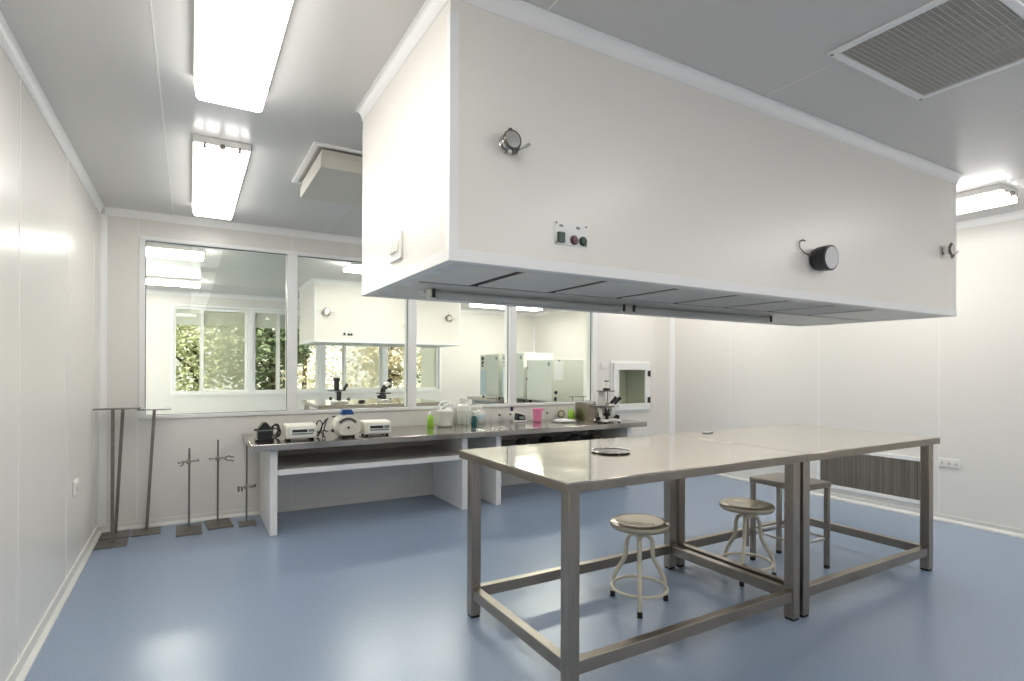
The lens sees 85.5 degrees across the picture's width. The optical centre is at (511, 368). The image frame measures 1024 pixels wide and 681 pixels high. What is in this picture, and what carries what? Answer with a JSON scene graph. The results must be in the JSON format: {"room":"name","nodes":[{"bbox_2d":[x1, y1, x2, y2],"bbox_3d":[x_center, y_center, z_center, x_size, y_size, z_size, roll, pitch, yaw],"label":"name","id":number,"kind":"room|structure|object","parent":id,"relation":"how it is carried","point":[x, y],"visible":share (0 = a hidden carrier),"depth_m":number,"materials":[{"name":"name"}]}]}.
{"room":"clean room","nodes":[
{"label":"clean room","id":0,"kind":"room"},
{"bbox_2d":[0,46,98,680],"bbox_3d":[-1.039,0.022,0.472,0.102,2.546,9.060,0,0,-30],"label":"wall","id":1,"kind":"structure","parent":0,"point":[49,222],"depth_m":2.62,"materials":[{"name":"white paint"}]},
{"bbox_2d":[0,11,104,212],"bbox_3d":[-0.952,-1.221,0.461,0.032,0.058,8.960,0,0,-30],"label":"trim","id":2,"kind":"structure","parent":1,"relation":"attached to","point":[8,43],"depth_m":2.57,"materials":[{"name":"white"}]},
{"bbox_2d":[6,524,101,680],"bbox_3d":[-0.966,1.256,0.460,0.026,0.080,8.960,0,0,-30],"label":"baseboard","id":3,"kind":"structure","parent":1,"relation":"attached to","point":[21,669],"depth_m":2.79,"materials":[{"name":"white plastic"}]},
{"bbox_2d":[72,478,78,496],"bbox_3d":[-2.686,0.735,3.414,0.016,0.095,0.130,0,0,-30],"label":"wall socket","id":4,"kind":"object","parent":1,"relation":"attached to","point":[75,486],"visible":1,"depth_m":3.37,"materials":[{"name":"white plastic"}]},
{"bbox_2d":[146,293,531,414],"bbox_3d":[-3.203,0.013,10.584,8.500,2.546,0.120,0,0,-30],"label":"wall","id":5,"kind":"structure","parent":0,"point":[481,333],"depth_m":9.88,"materials":[{"name":"white paint"}]},
{"bbox_2d":[170,303,250,395],"bbox_3d":[-5.120,-0.303,9.446,1.196,1.520,0.120,0,0,-30],"label":"window","id":6,"kind":"structure","parent":5,"relation":"in","point":[180,314],"depth_m":9.38,"materials":[{"name":"white"}]},
{"bbox_2d":[176,309,244,326],"bbox_3d":[-5.139,-0.871,9.483,1.108,0.295,0.010,0,0,-30],"label":"blind","id":7,"kind":"object","parent":6,"relation":"attached to","point":[212,317],"depth_m":9.49,"materials":[{"name":"white fabric"}]},
{"bbox_2d":[250,308,321,394],"bbox_3d":[-4.084,-0.298,10.048,1.196,1.520,0.120,0,0,-30],"label":"window","id":8,"kind":"structure","parent":5,"relation":"in","point":[260,317],"depth_m":9.95,"materials":[{"name":"white"}]},
{"bbox_2d":[255,313,298,328],"bbox_3d":[-4.103,-0.866,10.085,1.108,0.295,0.010,0,0,-30],"label":"blind","id":9,"kind":"object","parent":8,"relation":"attached to","point":[262,320],"depth_m":9.95,"materials":[{"name":"white fabric"}]},
{"bbox_2d":[146,289,533,315],"bbox_3d":[-3.159,-1.231,10.518,8.500,0.058,0.032,0,0,-30],"label":"trim","id":10,"kind":"structure","parent":5,"relation":"attached to","point":[147,290],"depth_m":9.60,"materials":[{"name":"white"}]},
{"bbox_2d":[321,345,384,392],"bbox_3d":[-3.049,-0.294,10.650,1.196,1.520,0.120,0,0,-30],"label":"window","id":11,"kind":"structure","parent":5,"relation":"in","point":[381,349],"depth_m":10.56,"materials":[{"name":"white"}]},
{"bbox_2d":[385,347,440,391],"bbox_3d":[-2.013,-0.289,11.252,1.196,1.520,0.120,0,0,-30],"label":"window","id":12,"kind":"structure","parent":5,"relation":"in","point":[430,357],"depth_m":11.46,"materials":[{"name":"white"}]},
{"bbox_2d":[421,348,435,386],"bbox_3d":[-1.713,-0.140,11.484,0.355,1.135,0.004,0,0,-30],"label":"blind","id":13,"kind":"object","parent":12,"relation":"attached to","point":[428,355],"depth_m":11.47,"materials":[{"name":"white fabric"}]},
{"bbox_2d":[532,316,534,352],"bbox_3d":[0.493,0.057,12.634,0.050,2.490,0.050,0,0,-30],"label":"trim","id":14,"kind":"structure","parent":5,"relation":"attached to","point":[533,317],"depth_m":12.62,"materials":[{"name":"white"}]},
{"bbox_2d":[100,208,669,529],"bbox_3d":[-0.514,0.025,5.958,8.500,2.546,0.102,0,0,-30],"label":"wall","id":15,"kind":"structure","parent":0,"point":[621,337],"depth_m":4.78,"materials":[{"name":"white paint"}]},
{"bbox_2d":[98,213,107,526],"bbox_3d":[-3.189,0.017,4.317,0.050,2.437,0.050,0,0,-30],"label":"trim","id":16,"kind":"structure","parent":15,"relation":"attached to","point":[103,219],"depth_m":4.33,"materials":[{"name":"white"}]},
{"bbox_2d":[105,207,361,244],"bbox_3d":[-0.519,-1.219,5.876,6.156,0.058,0.032,0,0,-30],"label":"trim","id":17,"kind":"structure","parent":15,"relation":"attached to","point":[111,211],"depth_m":4.76,"materials":[{"name":"white"}]},
{"bbox_2d":[102,478,532,532],"bbox_3d":[-0.533,1.267,5.880,6.174,0.062,0.022,0,0,-30],"label":"baseboard","id":18,"kind":"structure","parent":15,"relation":"attached to","point":[175,520],"depth_m":5.01,"materials":[{"name":"white plastic"}]},
{"bbox_2d":[138,235,597,419],"bbox_3d":[-1.003,-0.319,5.674,4.678,1.478,0.124,0,0,-30],"label":"window","id":19,"kind":"structure","parent":15,"relation":"in","point":[510,337],"depth_m":5.08,"materials":[{"name":"white metal"}]},
{"bbox_2d":[600,363,607,368],"bbox_3d":[1.137,-0.030,6.850,0.110,0.075,0.016,0,0,-30],"label":"light switch","id":20,"kind":"object","parent":15,"relation":"attached to","point":[602,365],"visible":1,"depth_m":6.84,"materials":[{"name":"white plastic"}]},
{"bbox_2d":[610,361,650,412],"bbox_3d":[1.422,0.232,7.221,0.662,0.652,0.463,0,0,-30],"label":"hatch","id":21,"kind":"object","parent":15,"relation":"attached to","point":[630,380],"visible":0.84,"depth_m":7.16,"materials":[{"name":"white metal"}]},
{"bbox_2d":[669,318,674,433],"bbox_3d":[2.147,0.041,7.419,0.050,2.437,0.050,0,0,-30],"label":"trim","id":22,"kind":"structure","parent":15,"relation":"attached to","point":[672,320],"depth_m":7.42,"materials":[{"name":"white"}]},
{"bbox_2d":[0,0,1023,313],"bbox_3d":[0.421,-1.319,4.359,8.700,0.151,14.520,0,0,-30],"label":"ceiling","id":23,"kind":"structure","parent":0,"point":[116,76],"depth_m":2.49,"materials":[{"name":"grey"}]},
{"bbox_2d":[146,276,201,287],"bbox_3d":[-5.143,-1.225,7.649,1.508,0.088,0.284,0,0,-30],"label":"ceiling light","id":24,"kind":"object","parent":23,"relation":"attached to","point":[151,280],"visible":0.48,"depth_m":7.76,"materials":[{"name":"white plastic"}]},
{"bbox_2d":[146,243,205,260],"bbox_3d":[-3.947,-1.220,5.591,1.508,0.088,0.284,0,0,-30],"label":"ceiling light","id":25,"kind":"object","parent":23,"relation":"attached to","point":[154,250],"visible":0.44,"depth_m":5.74,"materials":[{"name":"white plastic"}]},
{"bbox_2d":[192,134,250,219],"bbox_3d":[-1.951,-1.211,3.665,0.284,0.088,1.508,0,0,-30],"label":"ceiling light","id":26,"kind":"object","parent":23,"relation":"attached to","point":[219,166],"visible":1,"depth_m":3.33,"materials":[{"name":"white plastic"}]},
{"bbox_2d":[193,0,293,112],"bbox_3d":[-0.881,-1.206,1.823,0.284,0.088,1.508,0,0,-30],"label":"ceiling light","id":27,"kind":"object","parent":23,"relation":"attached to","point":[237,43],"visible":1,"depth_m":2.02,"materials":[{"name":"white plastic"}]},
{"bbox_2d":[292,141,362,206],"bbox_3d":[-0.954,-1.190,3.560,0.750,0.120,0.750,0,0,-30],"label":"ceiling vent","id":28,"kind":"object","parent":23,"relation":"in","point":[334,177],"visible":0.53,"depth_m":3.32,"materials":[{"name":"white metal"}]},
{"bbox_2d":[343,263,361,272],"bbox_3d":[-1.336,-1.208,6.970,1.508,0.088,0.284,0,0,-30],"label":"ceiling light","id":29,"kind":"object","parent":23,"relation":"attached to","point":[350,267],"visible":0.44,"depth_m":6.54,"materials":[{"name":"white plastic"}]},
{"bbox_2d":[298,278,460,347],"bbox_3d":[-2.097,-0.812,8.858,2.330,0.884,1.352,0,0,-30],"label":"hood","id":30,"kind":"object","parent":23,"relation":"hanging from","point":[331,312],"visible":0.8,"depth_m":8.22,"materials":[{"name":"white metal"}]},
{"bbox_2d":[470,304,504,308],"bbox_3d":[-0.437,-1.204,10.388,0.853,0.088,0.430,0,0,-30],"label":"ceiling light","id":31,"kind":"object","parent":23,"relation":"attached to","point":[501,307],"depth_m":10.41,"materials":[{"name":"white plastic"}]},
{"bbox_2d":[517,307,541,310],"bbox_3d":[0.306,-1.201,10.814,0.616,0.088,0.422,0,0,-30],"label":"ceiling light","id":32,"kind":"object","parent":23,"relation":"attached to","point":[518,308],"depth_m":10.89,"materials":[{"name":"white plastic"}]},
{"bbox_2d":[355,0,964,326],"bbox_3d":[1.073,-0.770,3.082,3.576,0.941,1.160,0,0,-30],"label":"hood","id":33,"kind":"object","parent":23,"relation":"hanging from","point":[517,153],"visible":1,"depth_m":2.26,"materials":[{"name":"white metal"}]},
{"bbox_2d":[389,242,392,254],"bbox_3d":[-0.489,-0.485,2.245,0.014,0.050,0.026,0,0,-30],"label":"rocker switch","id":34,"kind":"object","parent":33,"relation":"attached to","point":[390,243],"depth_m":2.24,"materials":[{"name":"beige plastic"}]},
{"bbox_2d":[392,240,395,253],"bbox_3d":[-0.471,-0.485,2.215,0.014,0.050,0.026,0,0,-30],"label":"rocker switch","id":35,"kind":"object","parent":33,"relation":"attached to","point":[393,241],"depth_m":2.21,"materials":[{"name":"beige plastic"}]},
{"bbox_2d":[389,230,402,263],"bbox_3d":[-0.465,-0.485,2.220,0.012,0.110,0.137,0,0,-30],"label":"switch plate","id":36,"kind":"object","parent":33,"relation":"attached to","point":[396,238],"depth_m":2.20,"materials":[{"name":"white plastic"}]},
{"bbox_2d":[394,238,398,251],"bbox_3d":[-0.454,-0.485,2.185,0.014,0.050,0.026,0,0,-30],"label":"rocker switch","id":37,"kind":"object","parent":33,"relation":"attached to","point":[396,242],"depth_m":2.18,"materials":[{"name":"beige plastic"}]},
{"bbox_2d":[557,231,564,242],"bbox_3d":[0.177,-0.470,1.984,0.030,0.037,0.009,0,0,-30],"label":"rocker switch","id":38,"kind":"object","parent":33,"relation":"attached to","point":[560,234],"depth_m":1.98,"materials":[{"name":"green"}]},
{"bbox_2d":[799,239,838,270],"bbox_3d":[1.502,-0.555,2.714,0.202,0.155,0.090,0,0,-30],"label":"spot lamp","id":39,"kind":"object","parent":33,"relation":"attached to","point":[813,255],"depth_m":2.72,"materials":[{"name":"grey metal"}]},
{"bbox_2d":[828,0,1023,99],"bbox_3d":[1.679,-1.231,2.139,0.727,0.014,0.507,0,0,-30],"label":"ceiling vent","id":40,"kind":"object","parent":23,"relation":"in","point":[938,46],"visible":1,"depth_m":2.12,"materials":[{"name":"white metal"}]},
{"bbox_2d":[957,184,1018,214],"bbox_3d":[3.015,-1.188,4.394,0.284,0.088,1.508,0,0,-30],"label":"ceiling light","id":41,"kind":"object","parent":23,"relation":"attached to","point":[997,195],"visible":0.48,"depth_m":3.81,"materials":[{"name":"white plastic"}]},
{"bbox_2d":[25,474,1023,680],"bbox_3d":[0.409,1.362,4.359,8.700,0.120,14.520,0,0,-30],"label":"floor","id":42,"kind":"structure","parent":0,"point":[374,590],"depth_m":3.08,"materials":[{"name":"blue plastic"}]},
{"bbox_2d":[93,408,131,549],"bbox_3d":[-2.923,0.791,4.052,0.230,0.992,0.200,0,0,-30],"label":"support stand","id":43,"kind":"object","parent":42,"relation":"on","point":[112,543],"visible":1,"depth_m":4.07,"materials":[{"name":"grey metal"}]},
{"bbox_2d":[98,407,140,540],"bbox_3d":[-3.022,0.797,4.277,0.254,0.978,0.200,0,0,-30],"label":"support stand","id":44,"kind":"object","parent":42,"relation":"on","point":[123,533],"visible":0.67,"depth_m":4.29,"materials":[{"name":"grey metal"}]},
{"bbox_2d":[131,408,171,536],"bbox_3d":[-2.841,0.805,4.372,0.258,0.965,0.200,0,0,-30],"label":"support stand","id":45,"kind":"object","parent":42,"relation":"on","point":[152,530],"visible":1,"depth_m":4.38,"materials":[{"name":"grey metal"}]},
{"bbox_2d":[176,448,201,536],"bbox_3d":[-2.562,0.966,4.401,0.175,0.645,0.300,0,0,-30],"label":"stand","id":46,"kind":"object","parent":42,"relation":"on","point":[190,529],"visible":1,"depth_m":4.45,"materials":[{"name":"metal"}]},
{"bbox_2d":[204,440,233,529],"bbox_3d":[-2.408,0.944,4.584,0.210,0.690,0.280,0,0,-34],"label":"stand","id":47,"kind":"object","parent":42,"relation":"on","point":[217,523],"visible":1,"depth_m":4.63,"materials":[{"name":"metal"}]},
{"bbox_2d":[237,445,256,527],"bbox_3d":[-2.194,0.960,4.592,0.141,0.660,0.170,0,0,-30],"label":"stand","id":48,"kind":"object","parent":42,"relation":"on","point":[244,523],"visible":0.94,"depth_m":4.63,"materials":[{"name":"metal"}]},
{"bbox_2d":[243,424,487,535],"bbox_3d":[-1.288,0.936,4.978,1.982,0.716,0.816,0,0,-30],"label":"lab bench","id":49,"kind":"object","parent":42,"relation":"on","point":[450,472],"visible":0.88,"depth_m":4.84,"materials":[{"name":"metal"}]},
{"bbox_2d":[254,422,273,441],"bbox_3d":[-1.974,0.502,4.403,0.141,0.146,0.125,0,0,-30],"label":"motor","id":50,"kind":"object","parent":49,"relation":"on","point":[264,431],"visible":1,"depth_m":4.36,"materials":[{"name":"black plastic"}]},
{"bbox_2d":[271,423,280,437],"bbox_3d":[-1.956,0.514,4.596,0.148,0.121,0.073,0,0,45],"label":"cable bundle","id":51,"kind":"object","parent":49,"relation":"on","point":[278,433],"visible":0.88,"depth_m":4.57,"materials":[{"name":"black plastic"}]},
{"bbox_2d":[282,422,316,440],"bbox_3d":[-1.731,0.514,4.516,0.235,0.125,0.194,0,0,-30],"label":"box","id":52,"kind":"object","parent":49,"relation":"on","point":[290,430],"visible":1,"depth_m":4.44,"materials":[{"name":"beige plastic"}]},
{"bbox_2d":[316,418,327,437],"bbox_3d":[-1.584,0.492,4.603,0.170,0.165,0.091,0,0,33],"label":"power cables","id":53,"kind":"object","parent":49,"relation":"on","point":[325,421],"visible":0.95,"depth_m":4.60,"materials":[{"name":"black plastic"}]},
{"bbox_2d":[331,409,359,437],"bbox_3d":[-1.410,0.462,4.675,0.235,0.232,0.162,0,0,-30],"label":"pump","id":54,"kind":"object","parent":49,"relation":"on","point":[345,425],"visible":1,"depth_m":4.63,"materials":[{"name":"beige plastic"}]},
{"bbox_2d":[243,424,487,451],"bbox_3d":[-1.286,0.603,4.978,1.982,0.050,0.816,0,0,-30],"label":"countertop","id":55,"kind":"structure","parent":49,"relation":"on","point":[398,434],"depth_m":4.69,"materials":[{"name":"metal"}]},
{"bbox_2d":[277,445,461,475],"bbox_3d":[-1.320,0.812,5.003,1.571,0.045,0.740,0,0,-30],"label":"shelf","id":56,"kind":"object","parent":49,"relation":"attached to","point":[357,459],"depth_m":4.86,"materials":[{"name":"white laminate"}]},
{"bbox_2d":[359,419,390,435],"bbox_3d":[-1.196,0.516,4.839,0.235,0.125,0.194,0,0,-30],"label":"instrument","id":57,"kind":"object","parent":49,"relation":"on","point":[376,426],"visible":0.98,"depth_m":4.77,"materials":[{"name":"beige plastic"}]},
{"bbox_2d":[427,410,433,427],"bbox_3d":[-0.803,0.494,5.457,0.066,0.172,0.066,0,0,-30],"label":"squeeze bottle","id":58,"kind":"object","parent":49,"relation":"on","point":[430,419],"visible":1,"depth_m":5.43,"materials":[{"name":"green plastic"}]},
{"bbox_2d":[436,401,453,426],"bbox_3d":[-0.674,0.451,5.543,0.174,0.258,0.168,0,0,-30],"label":"bucket","id":59,"kind":"object","parent":49,"relation":"on","point":[444,415],"visible":1,"depth_m":5.48,"materials":[{"name":"white plastic"}]},
{"bbox_2d":[436,412,452,426],"bbox_3d":[-0.674,0.507,5.543,0.166,0.147,0.166,0,0,-30],"label":"tub","id":60,"kind":"object","parent":59,"relation":"in","point":[444,419],"depth_m":5.47,"materials":[{"name":"white plastic"}]},
{"bbox_2d":[301,398,442,409],"bbox_3d":[-1.833,0.858,7.195,1.532,0.867,1.120,0,0,-30],"label":"steel table","id":61,"kind":"object","parent":42,"relation":"on","point":[394,402],"visible":0.46,"depth_m":6.85,"materials":[{"name":"silver metal"}]},
{"bbox_2d":[327,373,349,403],"bbox_3d":[-2.091,0.239,6.714,0.245,0.368,0.190,0,0,-30],"label":"microscope","id":62,"kind":"object","parent":61,"relation":"on","point":[338,393],"visible":0.99,"depth_m":6.70,"materials":[{"name":"white"}]},
{"bbox_2d":[333,373,339,389],"bbox_3d":[-2.132,0.159,6.742,0.080,0.208,0.080,0,0,-30],"label":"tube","id":63,"kind":"object","parent":62,"relation":"on","point":[336,379],"depth_m":6.72,"materials":[{"name":"black plastic"}]},
{"bbox_2d":[376,378,391,401],"bbox_3d":[-1.638,0.275,7.120,0.187,0.301,0.197,0,0,-30],"label":"microscope","id":64,"kind":"object","parent":61,"relation":"on","point":[382,396],"visible":1,"depth_m":7.10,"materials":[{"name":"white metal"}]},
{"bbox_2d":[467,396,546,403],"bbox_3d":[0.424,0.926,9.531,1.000,0.752,3.450,0,0,-30],"label":"bench","id":65,"kind":"object","parent":42,"relation":"on","point":[475,399],"visible":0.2,"depth_m":10.28,"materials":[{"name":"metal"}]},
{"bbox_2d":[480,354,501,398],"bbox_3d":[-0.167,0.142,10.434,0.627,0.810,0.730,0,0,-30],"label":"incubator","id":66,"kind":"object","parent":65,"relation":"on","point":[490,364],"visible":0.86,"depth_m":10.20,"materials":[{"name":"white metal"}]},
{"bbox_2d":[502,353,553,400],"bbox_3d":[0.262,0.144,9.695,0.627,0.810,0.740,0,0,-30],"label":"incubator","id":67,"kind":"object","parent":65,"relation":"on","point":[521,382],"visible":0.42,"depth_m":9.32,"materials":[{"name":"white metal"}]},
{"bbox_2d":[526,359,583,401],"bbox_3d":[0.687,0.203,8.967,0.625,0.695,0.746,0,0,-30],"label":"incubator","id":68,"kind":"object","parent":65,"relation":"on","point":[549,380],"visible":0.88,"depth_m":8.69,"materials":[{"name":"white metal"}]},
{"bbox_2d":[454,418,646,504],"bbox_3d":[0.428,0.944,5.976,1.981,0.716,0.816,0,0,-30],"label":"lab bench","id":69,"kind":"object","parent":42,"relation":"on","point":[490,478],"depth_m":5.67,"materials":[{"name":"laminate"}]},
{"bbox_2d":[457,398,470,423],"bbox_3d":[-0.506,0.445,5.803,0.144,0.272,0.144,0,0,-30],"label":"bottle","id":70,"kind":"object","parent":69,"relation":"on","point":[463,406],"visible":0.87,"depth_m":5.75,"materials":[{"name":"white"}]},
{"bbox_2d":[459,410,469,424],"bbox_3d":[-0.486,0.506,5.618,0.138,0.150,0.122,0,0,-30],"label":"glass jar","id":71,"kind":"object","parent":69,"relation":"on","point":[464,417],"visible":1,"depth_m":5.61,"materials":[{"name":"clear glass"}]},
{"bbox_2d":[471,411,476,425],"bbox_3d":[-0.384,0.509,5.631,0.060,0.145,0.060,0,0,-30],"label":"bottle","id":72,"kind":"object","parent":69,"relation":"on","point":[474,418],"visible":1,"depth_m":5.61,"materials":[{"name":"teal plastic"}]},
{"bbox_2d":[476,405,484,423],"bbox_3d":[-0.336,0.487,5.878,0.110,0.190,0.110,0,0,-30],"label":"bottle","id":73,"kind":"object","parent":69,"relation":"on","point":[480,413],"visible":0.88,"depth_m":5.83,"materials":[{"name":"white plastic"}]},
{"bbox_2d":[509,407,513,420],"bbox_3d":[-0.002,0.503,6.119,0.052,0.160,0.052,0,0,-30],"label":"wash bottle","id":74,"kind":"object","parent":69,"relation":"on","point":[511,417],"visible":0.97,"depth_m":6.10,"materials":[{"name":"white plastic"}]},
{"bbox_2d":[513,413,526,422],"bbox_3d":[0.089,0.535,6.027,0.115,0.097,0.110,0,0,-30],"label":"meter","id":75,"kind":"object","parent":69,"relation":"on","point":[519,418],"visible":1,"depth_m":5.99,"materials":[{"name":"white plastic"}]},
{"bbox_2d":[513,420,526,422],"bbox_3d":[0.088,0.573,6.027,0.115,0.022,0.110,0,0,-30],"label":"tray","id":76,"kind":"object","parent":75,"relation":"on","point":[518,421],"depth_m":5.98,"materials":[{"name":"white plastic"}]},
{"bbox_2d":[532,408,543,421],"bbox_3d":[0.279,0.512,6.074,0.109,0.146,0.109,0,0,40],"label":"beaker","id":77,"kind":"object","parent":69,"relation":"on","point":[537,412],"visible":1,"depth_m":6.03,"materials":[{"name":"pink plastic"}]},
{"bbox_2d":[454,418,646,436],"bbox_3d":[0.429,0.611,5.976,1.981,0.050,0.816,0,0,-30],"label":"countertop","id":78,"kind":"structure","parent":69,"relation":"on","point":[496,428],"depth_m":5.68,"materials":[{"name":"metal"}]},
{"bbox_2d":[501,434,606,446],"bbox_3d":[0.395,0.819,6.000,1.579,0.045,0.740,0,0,-30],"label":"shelf","id":79,"kind":"object","parent":69,"relation":"attached to","point":[512,442],"depth_m":6.20,"materials":[{"name":"white"}]},
{"bbox_2d":[558,410,564,418],"bbox_3d":[0.574,0.537,6.490,0.088,0.098,0.042,0,0,-30],"label":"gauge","id":80,"kind":"object","parent":69,"relation":"on","point":[561,413],"visible":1,"depth_m":6.48,"materials":[{"name":"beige metal"}]},
{"bbox_2d":[551,418,576,422],"bbox_3d":[0.569,0.569,6.040,0.220,0.034,0.190,0,0,-30],"label":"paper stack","id":81,"kind":"object","parent":69,"relation":"on","point":[564,420],"visible":1,"depth_m":5.99,"materials":[{"name":"white paper"}]},
{"bbox_2d":[551,420,576,422],"bbox_3d":[0.569,0.578,6.040,0.220,0.016,0.190,0,0,-30],"label":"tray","id":82,"kind":"object","parent":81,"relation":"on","point":[558,421],"depth_m":5.98,"materials":[{"name":"white plastic"}]},
{"bbox_2d":[567,405,574,418],"bbox_3d":[0.687,0.504,6.415,0.088,0.164,0.088,0,0,16],"label":"spray bottle","id":83,"kind":"object","parent":69,"relation":"on","point":[571,415],"visible":0.93,"depth_m":6.39,"materials":[{"name":"green plastic"}]},
{"bbox_2d":[575,402,613,420],"bbox_3d":[0.949,0.492,6.383,0.276,0.192,0.360,0,0,-30],"label":"shield","id":84,"kind":"object","parent":69,"relation":"on","point":[583,411],"visible":0.59,"depth_m":6.29,"materials":[{"name":"clear plastic"}]},
{"bbox_2d":[589,379,621,423],"bbox_3d":[1.034,0.354,6.038,0.330,0.470,0.200,0,0,-30],"label":"microscope","id":85,"kind":"object","parent":69,"relation":"on","point":[605,412],"visible":1,"depth_m":6.05,"materials":[{"name":"white metal"}]},
{"bbox_2d":[604,381,608,387],"bbox_3d":[1.027,0.173,6.022,0.062,0.080,0.062,0,0,-30],"label":"lamp","id":86,"kind":"object","parent":85,"relation":"on","point":[606,383],"depth_m":6.00,"materials":[{"name":"white"}]},
{"bbox_2d":[459,434,806,680],"bbox_3d":[0.620,0.869,2.899,1.518,0.867,0.976,0,0,-30],"label":"steel table","id":87,"kind":"object","parent":42,"relation":"on","point":[571,468],"visible":1,"depth_m":2.69,"materials":[{"name":"grey metal"}]},
{"bbox_2d":[591,447,630,454],"bbox_3d":[0.513,0.430,2.885,0.205,0.010,0.205,0,0,-30],"label":"dish","id":88,"kind":"object","parent":87,"relation":"on","point":[601,450],"visible":1,"depth_m":2.90,"materials":[{"name":"grey"}]},
{"bbox_2d":[610,513,669,618],"bbox_3d":[0.702,1.071,3.053,0.326,0.464,0.347,0,0,12],"label":"round stool","id":89,"kind":"object","parent":42,"relation":"on","point":[640,526],"visible":1,"depth_m":3.03,"materials":[{"name":"metal"}]},
{"bbox_2d":[719,497,776,586],"bbox_3d":[1.466,1.075,3.465,0.326,0.464,0.347,0,0,32],"label":"round stool","id":90,"kind":"object","parent":42,"relation":"on","point":[748,508],"visible":0.74,"depth_m":3.46,"materials":[{"name":"beige metal"}]},
{"bbox_2d":[750,472,830,568],"bbox_3d":[1.855,1.025,3.709,0.320,0.567,0.375,0,0,-30],"label":"stool","id":91,"kind":"object","parent":42,"relation":"on","point":[776,480],"visible":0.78,"depth_m":3.72,"materials":[{"name":"metal"}]},
{"bbox_2d":[671,424,939,617],"bbox_3d":[1.899,0.875,3.642,1.436,0.867,0.976,0,0,-30],"label":"steel table","id":92,"kind":"object","parent":42,"relation":"on","point":[818,442],"visible":0.76,"depth_m":3.50,"materials":[{"name":"grey metal"}]},
{"bbox_2d":[535,311,586,400],"bbox_3d":[1.862,0.035,10.428,0.100,2.546,5.440,0,0,-30],"label":"wall","id":93,"kind":"structure","parent":0,"point":[563,334],"depth_m":11.64,"materials":[{"name":"white paint"}]},
{"bbox_2d":[534,310,568,315],"bbox_3d":[1.810,-1.209,10.395,0.032,0.058,5.240,0,0,-30],"label":"trim","id":94,"kind":"structure","parent":93,"relation":"attached to","point":[555,311],"depth_m":12.07,"materials":[{"name":"white"}]},
{"bbox_2d":[675,218,1023,529],"bbox_3d":[4.450,0.047,3.605,0.102,2.546,8.960,0,0,-30],"label":"wall","id":95,"kind":"structure","parent":0,"point":[958,380],"depth_m":4.96,"materials":[{"name":"white paint"}]},
{"bbox_2d":[817,452,919,504],"bbox_3d":[3.399,0.998,5.286,0.022,0.415,1.000,0,0,-30],"label":"air vent","id":96,"kind":"object","parent":95,"relation":"in","point":[884,475],"visible":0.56,"depth_m":5.22,"materials":[{"name":"white metal"}]},
{"bbox_2d":[713,472,1023,537],"bbox_3d":[4.393,1.289,3.575,0.022,0.062,8.960,0,0,-30],"label":"baseboard","id":97,"kind":"structure","parent":95,"relation":"attached to","point":[1005,530],"depth_m":4.98,"materials":[{"name":"white plastic"}]},
{"bbox_2d":[939,458,959,468],"bbox_3d":[3.729,0.810,4.726,0.016,0.078,0.150,0,0,-30],"label":"wall socket","id":98,"kind":"object","parent":95,"relation":"attached to","point":[943,462],"visible":1,"depth_m":4.72,"materials":[{"name":"white plastic"}]},
{"bbox_2d":[957,210,1023,229],"bbox_3d":[4.399,-1.197,3.572,0.032,0.058,8.960,0,0,-30],"label":"trim","id":99,"kind":"structure","parent":95,"relation":"attached to","point":[1014,215],"depth_m":4.48,"materials":[{"name":"white"}]},
{"label":"outside","id":100,"kind":"structure","parent":0,"visible":0},
{"bbox_3d":[-7.831,1.590,21.420,36.000,0.050,23.100,0,0,-30],"label":"ground","id":101,"kind":"structure","parent":100,"visible":0},
{"bbox_2d":[176,325,244,390],"bbox_3d":[-7.736,-0.283,12.848,3.536,3.703,2.501,0,0,-6],"label":"tree","id":102,"kind":"object","parent":101,"relation":"on","point":[190,367],"visible":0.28,"depth_m":12.89,"materials":[{"name":"green plant"}]},
{"bbox_2d":[211,326,315,389],"bbox_3d":[-5.155,-0.118,11.555,1.872,3.398,1.956,0,0,-36],"label":"tree","id":103,"kind":"object","parent":101,"relation":"on","point":[267,368],"visible":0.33,"depth_m":11.28,"materials":[{"name":"green plant"}]},
{"bbox_2d":[234,328,348,389],"bbox_3d":[-7.059,-1.210,18.015,3.429,5.562,4.336,0,0,44],"label":"tree","id":104,"kind":"object","parent":101,"relation":"on","point":[303,375],"visible":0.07,"depth_m":18.00,"materials":[{"name":"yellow plant"}]},
{"bbox_2d":[339,346,420,387],"bbox_3d":[-2.924,-0.292,13.454,2.271,3.765,1.726,0,0,-30],"label":"tree","id":105,"kind":"object","parent":101,"relation":"on","point":[393,359],"visible":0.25,"depth_m":13.15,"materials":[{"name":"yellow plant"}]},
{"bbox_2d":[416,348,420,385],"bbox_3d":[-1.927,-1.183,21.705,4.473,5.554,4.007,0,0,-12],"label":"tree","id":106,"kind":"object","parent":101,"relation":"on","point":[417,376],"visible":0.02,"depth_m":20.75,"materials":[{"name":"green plant"}]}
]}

